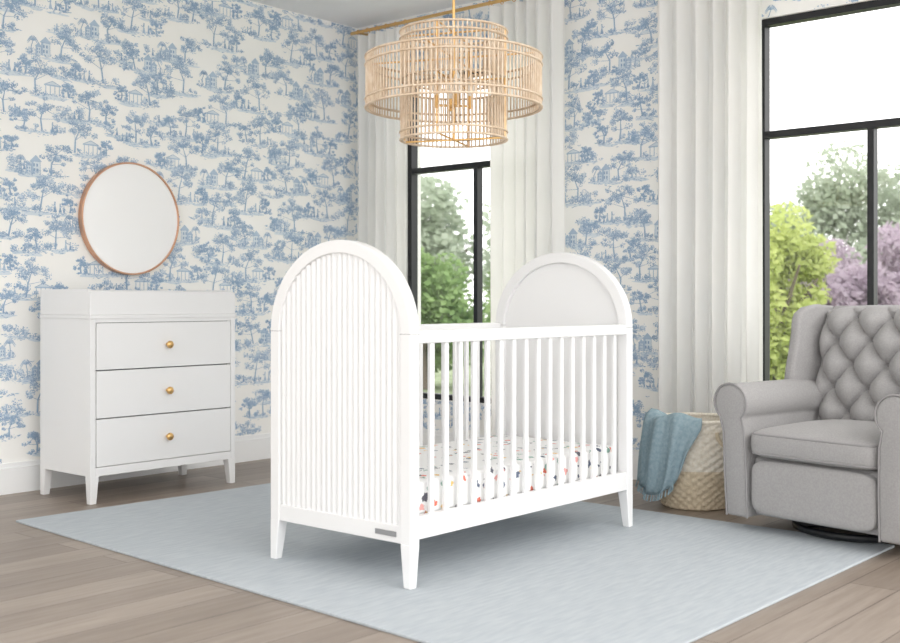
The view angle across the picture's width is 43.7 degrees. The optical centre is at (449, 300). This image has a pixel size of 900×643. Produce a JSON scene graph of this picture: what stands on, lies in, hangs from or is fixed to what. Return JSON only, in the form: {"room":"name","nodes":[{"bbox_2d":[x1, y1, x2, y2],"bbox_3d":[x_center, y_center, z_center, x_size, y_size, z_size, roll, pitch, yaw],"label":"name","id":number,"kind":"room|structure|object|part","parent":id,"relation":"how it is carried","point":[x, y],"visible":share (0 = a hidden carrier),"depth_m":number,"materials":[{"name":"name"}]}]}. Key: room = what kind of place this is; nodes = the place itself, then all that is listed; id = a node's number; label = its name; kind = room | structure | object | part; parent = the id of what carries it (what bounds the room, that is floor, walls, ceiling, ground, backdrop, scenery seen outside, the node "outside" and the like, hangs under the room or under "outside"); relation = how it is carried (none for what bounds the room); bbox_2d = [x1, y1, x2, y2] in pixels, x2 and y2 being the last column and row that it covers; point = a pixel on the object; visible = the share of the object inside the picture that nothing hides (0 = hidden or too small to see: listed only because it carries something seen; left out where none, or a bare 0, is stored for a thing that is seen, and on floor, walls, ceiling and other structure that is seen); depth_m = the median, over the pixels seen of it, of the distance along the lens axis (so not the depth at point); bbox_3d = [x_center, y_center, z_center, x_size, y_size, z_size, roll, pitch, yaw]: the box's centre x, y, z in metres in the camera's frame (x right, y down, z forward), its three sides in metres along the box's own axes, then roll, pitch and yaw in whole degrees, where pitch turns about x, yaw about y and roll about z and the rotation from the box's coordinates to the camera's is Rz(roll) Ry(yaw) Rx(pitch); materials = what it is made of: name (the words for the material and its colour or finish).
{"room":"children's room","nodes":[
{"label":"children's room","id":0,"kind":"room"},
{"bbox_2d":[0,0,357,463],"bbox_3d":[-2.798,-0.440,5.352,0.150,2.880,6.450,0,0,41],"label":"wall","id":1,"kind":"structure","parent":0,"point":[37,23],"depth_m":6.64,"materials":[{"name":"paper"}]},
{"bbox_2d":[78,162,178,274],"bbox_3d":[-1.805,-0.465,6.351,0.037,0.636,0.636,0,0,41],"label":"round wall mirror","id":2,"kind":"object","parent":1,"relation":"attached to","point":[128,214],"visible":1,"depth_m":6.33,"materials":[{"name":"orange metal"}]},
{"bbox_2d":[0,433,270,494],"bbox_3d":[-2.735,0.920,5.298,0.018,0.160,6.450,0,0,41],"label":"baseboard","id":3,"kind":"structure","parent":1,"relation":"attached to","point":[23,476],"depth_m":6.11,"materials":[{"name":"paint"}]},
{"bbox_2d":[0,0,357,461],"bbox_3d":[-1.827,-0.519,6.362,0.002,2.715,3.648,0,0,41],"label":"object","id":4,"kind":"object","parent":1,"relation":"attached to","point":[33,168],"visible":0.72,"depth_m":6.66,"materials":[{"name":"paper"}]},
{"bbox_2d":[249,0,481,27],"bbox_3d":[-0.357,-1.930,4.402,5.090,0.100,5.000,0,0,41],"label":"ceiling","id":5,"kind":"structure","parent":0,"point":[352,13],"depth_m":7.22,"materials":[{"name":"paint"}]},
{"bbox_2d":[364,0,542,147],"bbox_3d":[0.015,-1.267,4.603,0.732,1.224,0.732,0,0,-42],"label":"chandelier","id":6,"kind":"object","parent":5,"relation":"hanging from","point":[493,108],"visible":1,"depth_m":4.43,"materials":[{"name":"beige wicker"}]},
{"bbox_2d":[0,458,899,642],"bbox_3d":[-0.084,1.050,3.110,7.190,0.100,6.600,0,0,41],"label":"floor","id":7,"kind":"structure","parent":0,"point":[54,588],"depth_m":3.77,"materials":[{"name":"brown wood"}]},
{"bbox_2d":[40,289,235,504],"bbox_3d":[-1.636,0.470,5.981,0.513,1.060,0.898,0,0,41],"label":"dresser","id":8,"kind":"object","parent":7,"relation":"on","point":[131,380],"visible":1,"depth_m":5.74,"materials":[{"name":"white paint"}]},
{"bbox_3d":[-2.087,0.931,5.814,0.048,0.137,0.048,0,0,41],"label":"leg","id":9,"kind":"part","parent":8,"relation":"part of","materials":[{"name":"white paint"}]},
{"bbox_3d":[-1.932,0.476,5.668,0.474,0.777,0.030,0,0,41],"label":"panel","id":10,"kind":"part","parent":8,"relation":"part of","materials":[{"name":"white paint"}]},
{"bbox_3d":[-1.765,0.931,5.535,0.048,0.137,0.048,0,0,41],"label":"leg","id":11,"kind":"part","parent":8,"relation":"part of","materials":[{"name":"white paint"}]},
{"bbox_2d":[40,289,234,314],"bbox_3d":[-1.651,0.005,5.994,0.474,0.130,0.890,0,0,41],"label":"tray","id":12,"kind":"object","parent":8,"relation":"on","point":[52,301],"depth_m":5.75,"materials":[{"name":"white paint"}]},
{"bbox_3d":[-1.649,0.079,5.992,0.480,0.018,0.898,0,0,41],"label":"panel","id":13,"kind":"part","parent":8,"relation":"part of","materials":[{"name":"white paint"}]},
{"bbox_3d":[-1.479,0.226,5.845,0.024,0.231,0.822,0,0,41],"label":"drawer","id":14,"kind":"part","parent":8,"relation":"part of","materials":[{"name":"white paint"}]},
{"bbox_3d":[-1.479,0.464,5.845,0.024,0.233,0.822,0,0,41],"label":"drawer","id":15,"kind":"part","parent":8,"relation":"part of","materials":[{"name":"white paint"}]},
{"bbox_3d":[-1.479,0.703,5.845,0.024,0.233,0.822,0,0,41],"label":"drawer","id":16,"kind":"part","parent":8,"relation":"part of","materials":[{"name":"white paint"}]},
{"bbox_3d":[-1.483,0.098,5.849,0.030,0.019,0.830,0,0,41],"label":"rail","id":17,"kind":"part","parent":8,"relation":"part of","materials":[{"name":"white paint"}]},
{"bbox_3d":[-1.646,0.844,5.990,0.462,0.043,0.830,0,0,41],"label":"rail","id":18,"kind":"part","parent":8,"relation":"part of","materials":[{"name":"white paint"}]},
{"bbox_3d":[-1.456,0.226,5.825,0.037,0.040,0.040,0,0,41],"label":"knob","id":19,"kind":"part","parent":8,"relation":"part of","materials":[{"name":"gold metal"}]},
{"bbox_3d":[-1.456,0.464,5.825,0.037,0.040,0.040,0,0,41],"label":"knob","id":20,"kind":"part","parent":8,"relation":"part of","materials":[{"name":"gold metal"}]},
{"bbox_3d":[-1.456,0.703,5.825,0.037,0.040,0.040,0,0,41],"label":"knob","id":21,"kind":"part","parent":8,"relation":"part of","materials":[{"name":"gold metal"}]},
{"bbox_3d":[-1.537,0.931,6.452,0.048,0.137,0.048,0,0,41],"label":"leg","id":22,"kind":"part","parent":8,"relation":"part of","materials":[{"name":"white paint"}]},
{"bbox_3d":[-1.214,0.931,6.173,0.048,0.137,0.048,0,0,41],"label":"leg","id":23,"kind":"part","parent":8,"relation":"part of","materials":[{"name":"white paint"}]},
{"bbox_3d":[-1.370,0.476,6.319,0.474,0.777,0.030,0,0,41],"label":"panel","id":24,"kind":"part","parent":8,"relation":"part of","materials":[{"name":"white paint"}]},
{"bbox_2d":[16,483,894,642],"bbox_3d":[-0.131,0.995,4.755,3.190,0.010,2.230,0,0,41],"label":"area rug","id":25,"kind":"object","parent":7,"relation":"on","point":[572,572],"visible":0.72,"depth_m":4.24,"materials":[{"name":"fabric"}]},
{"bbox_2d":[271,240,632,589],"bbox_3d":[0.056,0.384,4.627,0.737,1.212,1.438,0,0,41],"label":"crib","id":26,"kind":"object","parent":25,"relation":"on","point":[349,455],"visible":1,"depth_m":4.24,"materials":[{"name":"white paint"}]},
{"bbox_3d":[-0.658,0.913,4.325,0.048,0.152,0.048,0,0,41],"label":"leg","id":27,"kind":"part","parent":26,"relation":"part of","materials":[{"name":"white paint"}]},
{"bbox_3d":[-0.398,0.808,4.101,0.636,0.062,0.038,0,0,41],"label":"rail","id":28,"kind":"part","parent":26,"relation":"part of","materials":[{"name":"white paint"}]},
{"bbox_3d":[-0.398,0.308,4.101,0.736,1.062,0.046,0,0,41],"label":"arch frame","id":29,"kind":"part","parent":26,"relation":"part of","materials":[{"name":"white paint"}]},
{"bbox_3d":[-0.225,0.808,3.922,0.100,0.018,0.003,0,0,41],"label":"maker plate","id":30,"kind":"part","parent":26,"relation":"part of","materials":[{"name":"grey metal"}]},
{"bbox_3d":[-0.138,0.913,3.877,0.048,0.152,0.048,0,0,41],"label":"leg","id":31,"kind":"part","parent":26,"relation":"part of","materials":[{"name":"white paint"}]},
{"bbox_3d":[-0.208,0.125,4.855,0.034,0.045,1.344,0,0,41],"label":"rail","id":32,"kind":"part","parent":26,"relation":"part of","materials":[{"name":"white paint"}]},
{"bbox_3d":[0.056,0.695,4.627,0.650,0.136,1.332,0,0,41],"label":"mattress","id":33,"kind":"part","parent":26,"relation":"part of","materials":[{"name":"white fabric"}]},
{"bbox_3d":[0.320,0.125,4.399,0.034,0.045,1.344,0,0,41],"label":"rail","id":34,"kind":"part","parent":26,"relation":"part of","materials":[{"name":"white paint"}]},
{"bbox_3d":[0.320,0.785,4.399,0.034,0.078,1.344,0,0,41],"label":"rail","id":35,"kind":"part","parent":26,"relation":"part of","materials":[{"name":"white paint"}]},
{"bbox_3d":[0.510,0.300,5.153,0.646,0.958,0.008,0,0,41],"label":"panel","id":36,"kind":"part","parent":26,"relation":"part of","materials":[{"name":"white paint"}]},
{"bbox_3d":[0.510,0.308,5.153,0.736,1.062,0.046,0,0,41],"label":"arch frame","id":37,"kind":"part","parent":26,"relation":"part of","materials":[{"name":"white paint"}]},
{"bbox_3d":[0.770,0.913,4.929,0.048,0.152,0.048,0,0,41],"label":"leg","id":38,"kind":"part","parent":26,"relation":"part of","materials":[{"name":"white paint"}]},
{"bbox_2d":[635,408,725,510],"bbox_3d":[1.176,0.762,5.483,0.518,0.470,0.460,0,0,-29],"label":"woven basket","id":39,"kind":"object","parent":7,"relation":"on","point":[680,459],"visible":0.78,"depth_m":5.31,"materials":[{"name":"beige wicker"}]},
{"bbox_2d":[637,408,701,494],"bbox_3d":[1.056,0.729,5.416,0.280,0.405,0.350,0,0,5],"label":"throw blanket","id":40,"kind":"object","parent":39,"relation":"on","point":[670,449],"depth_m":5.31,"materials":[{"name":"blue fabric"}]},
{"bbox_3d":[1.325,0.661,5.321,0.174,0.085,0.032,0,0,-34],"label":"handle","id":41,"kind":"part","parent":39,"relation":"part of","materials":[{"name":"beige wicker"}]},
{"bbox_2d":[714,304,899,544],"bbox_3d":[1.776,0.499,4.842,0.831,0.970,0.941,0,0,-39],"label":"armchair","id":42,"kind":"object","parent":7,"relation":"on","point":[817,446],"visible":1,"depth_m":4.84,"materials":[{"name":"grey fabric"}]},
{"bbox_3d":[1.496,0.647,5.108,0.723,0.576,0.166,0,0,-39],"label":"arm","id":43,"kind":"part","parent":42,"relation":"part of","materials":[{"name":"grey fabric"}]},
{"bbox_3d":[1.500,0.795,4.619,0.080,0.236,0.584,0,0,-39],"label":"footrest panel","id":44,"kind":"part","parent":42,"relation":"part of","materials":[{"name":"grey fabric"}]},
{"bbox_2d":[751,419,880,469],"bbox_3d":[1.695,0.595,4.777,0.616,0.162,0.600,0,0,-39],"label":"seat cushion","id":45,"kind":"object","parent":42,"relation":"on","point":[793,444],"depth_m":4.62,"materials":[{"name":"grey fabric"}]},
{"bbox_3d":[1.749,0.797,4.821,0.630,0.255,0.610,0,0,-39],"label":"seat frame","id":46,"kind":"part","parent":42,"relation":"part of","materials":[{"name":"grey fabric"}]},
{"bbox_3d":[1.977,0.647,4.512,0.723,0.576,0.166,0,0,-39],"label":"arm","id":47,"kind":"part","parent":42,"relation":"part of","materials":[{"name":"grey fabric"}]},
{"bbox_2d":[358,0,871,450],"bbox_3d":[2.022,-0.440,5.552,7.190,2.880,0.150,0,0,41],"label":"wall","id":48,"kind":"structure","parent":0,"point":[624,42],"depth_m":6.38,"materials":[{"name":"paper"}]},
{"bbox_2d":[350,0,515,35],"bbox_3d":[0.065,-1.801,7.026,1.840,0.041,0.146,0,0,41],"label":"curtain rod","id":49,"kind":"object","parent":48,"relation":"attached to","point":[361,32],"visible":0.98,"depth_m":7.14,"materials":[{"name":"gold metal"}]},
{"bbox_2d":[358,27,405,278],"bbox_3d":[-0.450,-0.395,7.396,0.437,2.766,0.079,0,0,41],"label":"curtain","id":50,"kind":"object","parent":49,"relation":"hanging from","point":[382,157],"visible":0.39,"depth_m":7.39,"materials":[{"name":"fabric"}]},
{"bbox_2d":[489,0,564,435],"bbox_3d":[0.446,-0.395,6.628,0.544,2.766,0.082,0,0,41],"label":"curtain","id":51,"kind":"object","parent":49,"relation":"hanging from","point":[527,171],"visible":0.46,"depth_m":6.60,"materials":[{"name":"fabric"}]},
{"bbox_2d":[408,69,490,403],"bbox_3d":[0.177,-0.410,7.111,1.160,2.100,0.060,0,0,41],"label":"frame","id":52,"kind":"object","parent":48,"relation":"attached to","point":[414,171],"visible":0.3,"depth_m":7.19,"materials":[{"name":"black metal"}]},
{"bbox_2d":[423,429,638,479],"bbox_3d":[2.031,0.920,5.434,7.022,0.160,0.018,0,0,41],"label":"baseboard","id":53,"kind":"structure","parent":48,"relation":"attached to","point":[425,432],"depth_m":7.17,"materials":[{"name":"paint"}]},
{"bbox_2d":[358,0,857,449],"bbox_3d":[1.083,-0.519,6.261,4.538,2.715,0.002,0,0,41],"label":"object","id":54,"kind":"object","parent":48,"relation":"attached to","point":[603,177],"visible":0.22,"depth_m":6.38,"materials":[{"name":"paper"}]},
{"bbox_2d":[762,0,899,380],"bbox_3d":[2.063,-0.410,5.484,1.160,2.100,0.060,0,0,41],"label":"frame","id":55,"kind":"object","parent":48,"relation":"attached to","point":[872,126],"visible":0.6,"depth_m":5.66,"materials":[{"name":"black metal"}]},
{"bbox_3d":[2.121,-1.801,5.252,2.750,0.041,0.145,0,0,41],"label":"curtain rod","id":56,"kind":"object","parent":48,"relation":"attached to","visible":0},
{"bbox_2d":[658,0,762,412],"bbox_3d":[1.353,-0.395,5.844,0.595,2.766,0.086,0,0,41],"label":"curtain","id":57,"kind":"object","parent":56,"relation":"hanging from","point":[710,208],"visible":0.76,"depth_m":5.88,"materials":[{"name":"fabric"}]},
{"label":"outside","id":58,"kind":"structure","parent":0,"visible":0},
{"bbox_2d":[423,317,490,396],"bbox_3d":[9.611,1.310,41.762,100.000,0.080,64.200,0,0,41],"label":"lawn","id":59,"kind":"structure","parent":58,"point":[438,375],"depth_m":17.94,"materials":[{"name":"green plant"}]},
{"bbox_2d":[421,175,483,282],"bbox_3d":[-1.270,-1.010,26.295,3.960,4.550,4.216,0,0,-17],"label":"tree","id":60,"kind":"object","parent":59,"relation":"on","point":[437,237],"visible":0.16,"depth_m":25.41,"materials":[{"name":"green plant"}]},
{"bbox_2d":[421,247,490,388],"bbox_3d":[-0.432,0.231,16.186,2.041,2.068,2.018,0,0,-34],"label":"shrub","id":61,"kind":"object","parent":59,"relation":"on","point":[443,301],"visible":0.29,"depth_m":15.74,"materials":[{"name":"green plant"}]},
{"bbox_2d":[483,204,489,297],"bbox_3d":[3.510,-1.353,38.053,5.817,5.235,5.126,0,0,41],"label":"tree","id":62,"kind":"object","parent":59,"relation":"on","point":[486,257],"visible":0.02,"depth_m":37.57,"materials":[{"name":"green plant"}]},
{"bbox_2d":[484,268,490,318],"bbox_3d":[2.460,-0.661,26.417,3.633,3.853,3.385,0,0,-37],"label":"tree","id":63,"kind":"object","parent":59,"relation":"on","point":[487,283],"visible":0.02,"depth_m":26.71,"materials":[{"name":"green plant"}]},
{"bbox_2d":[770,199,817,235],"bbox_3d":[8.131,-0.651,28.915,3.825,3.833,3.740,0,0,-13],"label":"tree","id":64,"kind":"object","parent":59,"relation":"on","point":[787,204],"visible":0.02,"depth_m":27.82,"materials":[{"name":"green plant"}]},
{"bbox_2d":[770,201,842,379],"bbox_3d":[4.090,0.003,14.176,1.425,2.525,1.576,0,0,41],"label":"tree","id":65,"kind":"object","parent":59,"relation":"on","point":[805,262],"visible":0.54,"depth_m":13.98,"materials":[{"name":"green plant"}]},
{"bbox_2d":[786,237,864,286],"bbox_3d":[6.313,0.065,19.514,2.174,2.401,1.920,0,0,41],"label":"bush","id":66,"kind":"object","parent":59,"relation":"on","point":[840,250],"visible":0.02,"depth_m":19.02,"materials":[{"name":"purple plant"}]},
{"bbox_2d":[784,260,899,306],"bbox_3d":[5.537,0.338,16.009,1.668,1.854,1.667,0,0,4],"label":"bush","id":67,"kind":"object","parent":59,"relation":"on","point":[851,290],"visible":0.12,"depth_m":15.55,"materials":[{"name":"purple plant"}]},
{"bbox_2d":[787,140,899,264],"bbox_3d":[9.760,-1.246,25.455,3.955,5.023,4.509,0,0,41],"label":"tree","id":68,"kind":"object","parent":59,"relation":"on","point":[825,202],"visible":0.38,"depth_m":25.38,"materials":[{"name":"green plant"}]},
{"bbox_2d":[864,220,899,304],"bbox_3d":[6.902,0.022,16.827,1.727,2.485,1.964,0,0,41],"label":"bush","id":69,"kind":"object","parent":59,"relation":"on","point":[889,231],"visible":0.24,"depth_m":16.60,"materials":[{"name":"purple plant"}]}
]}

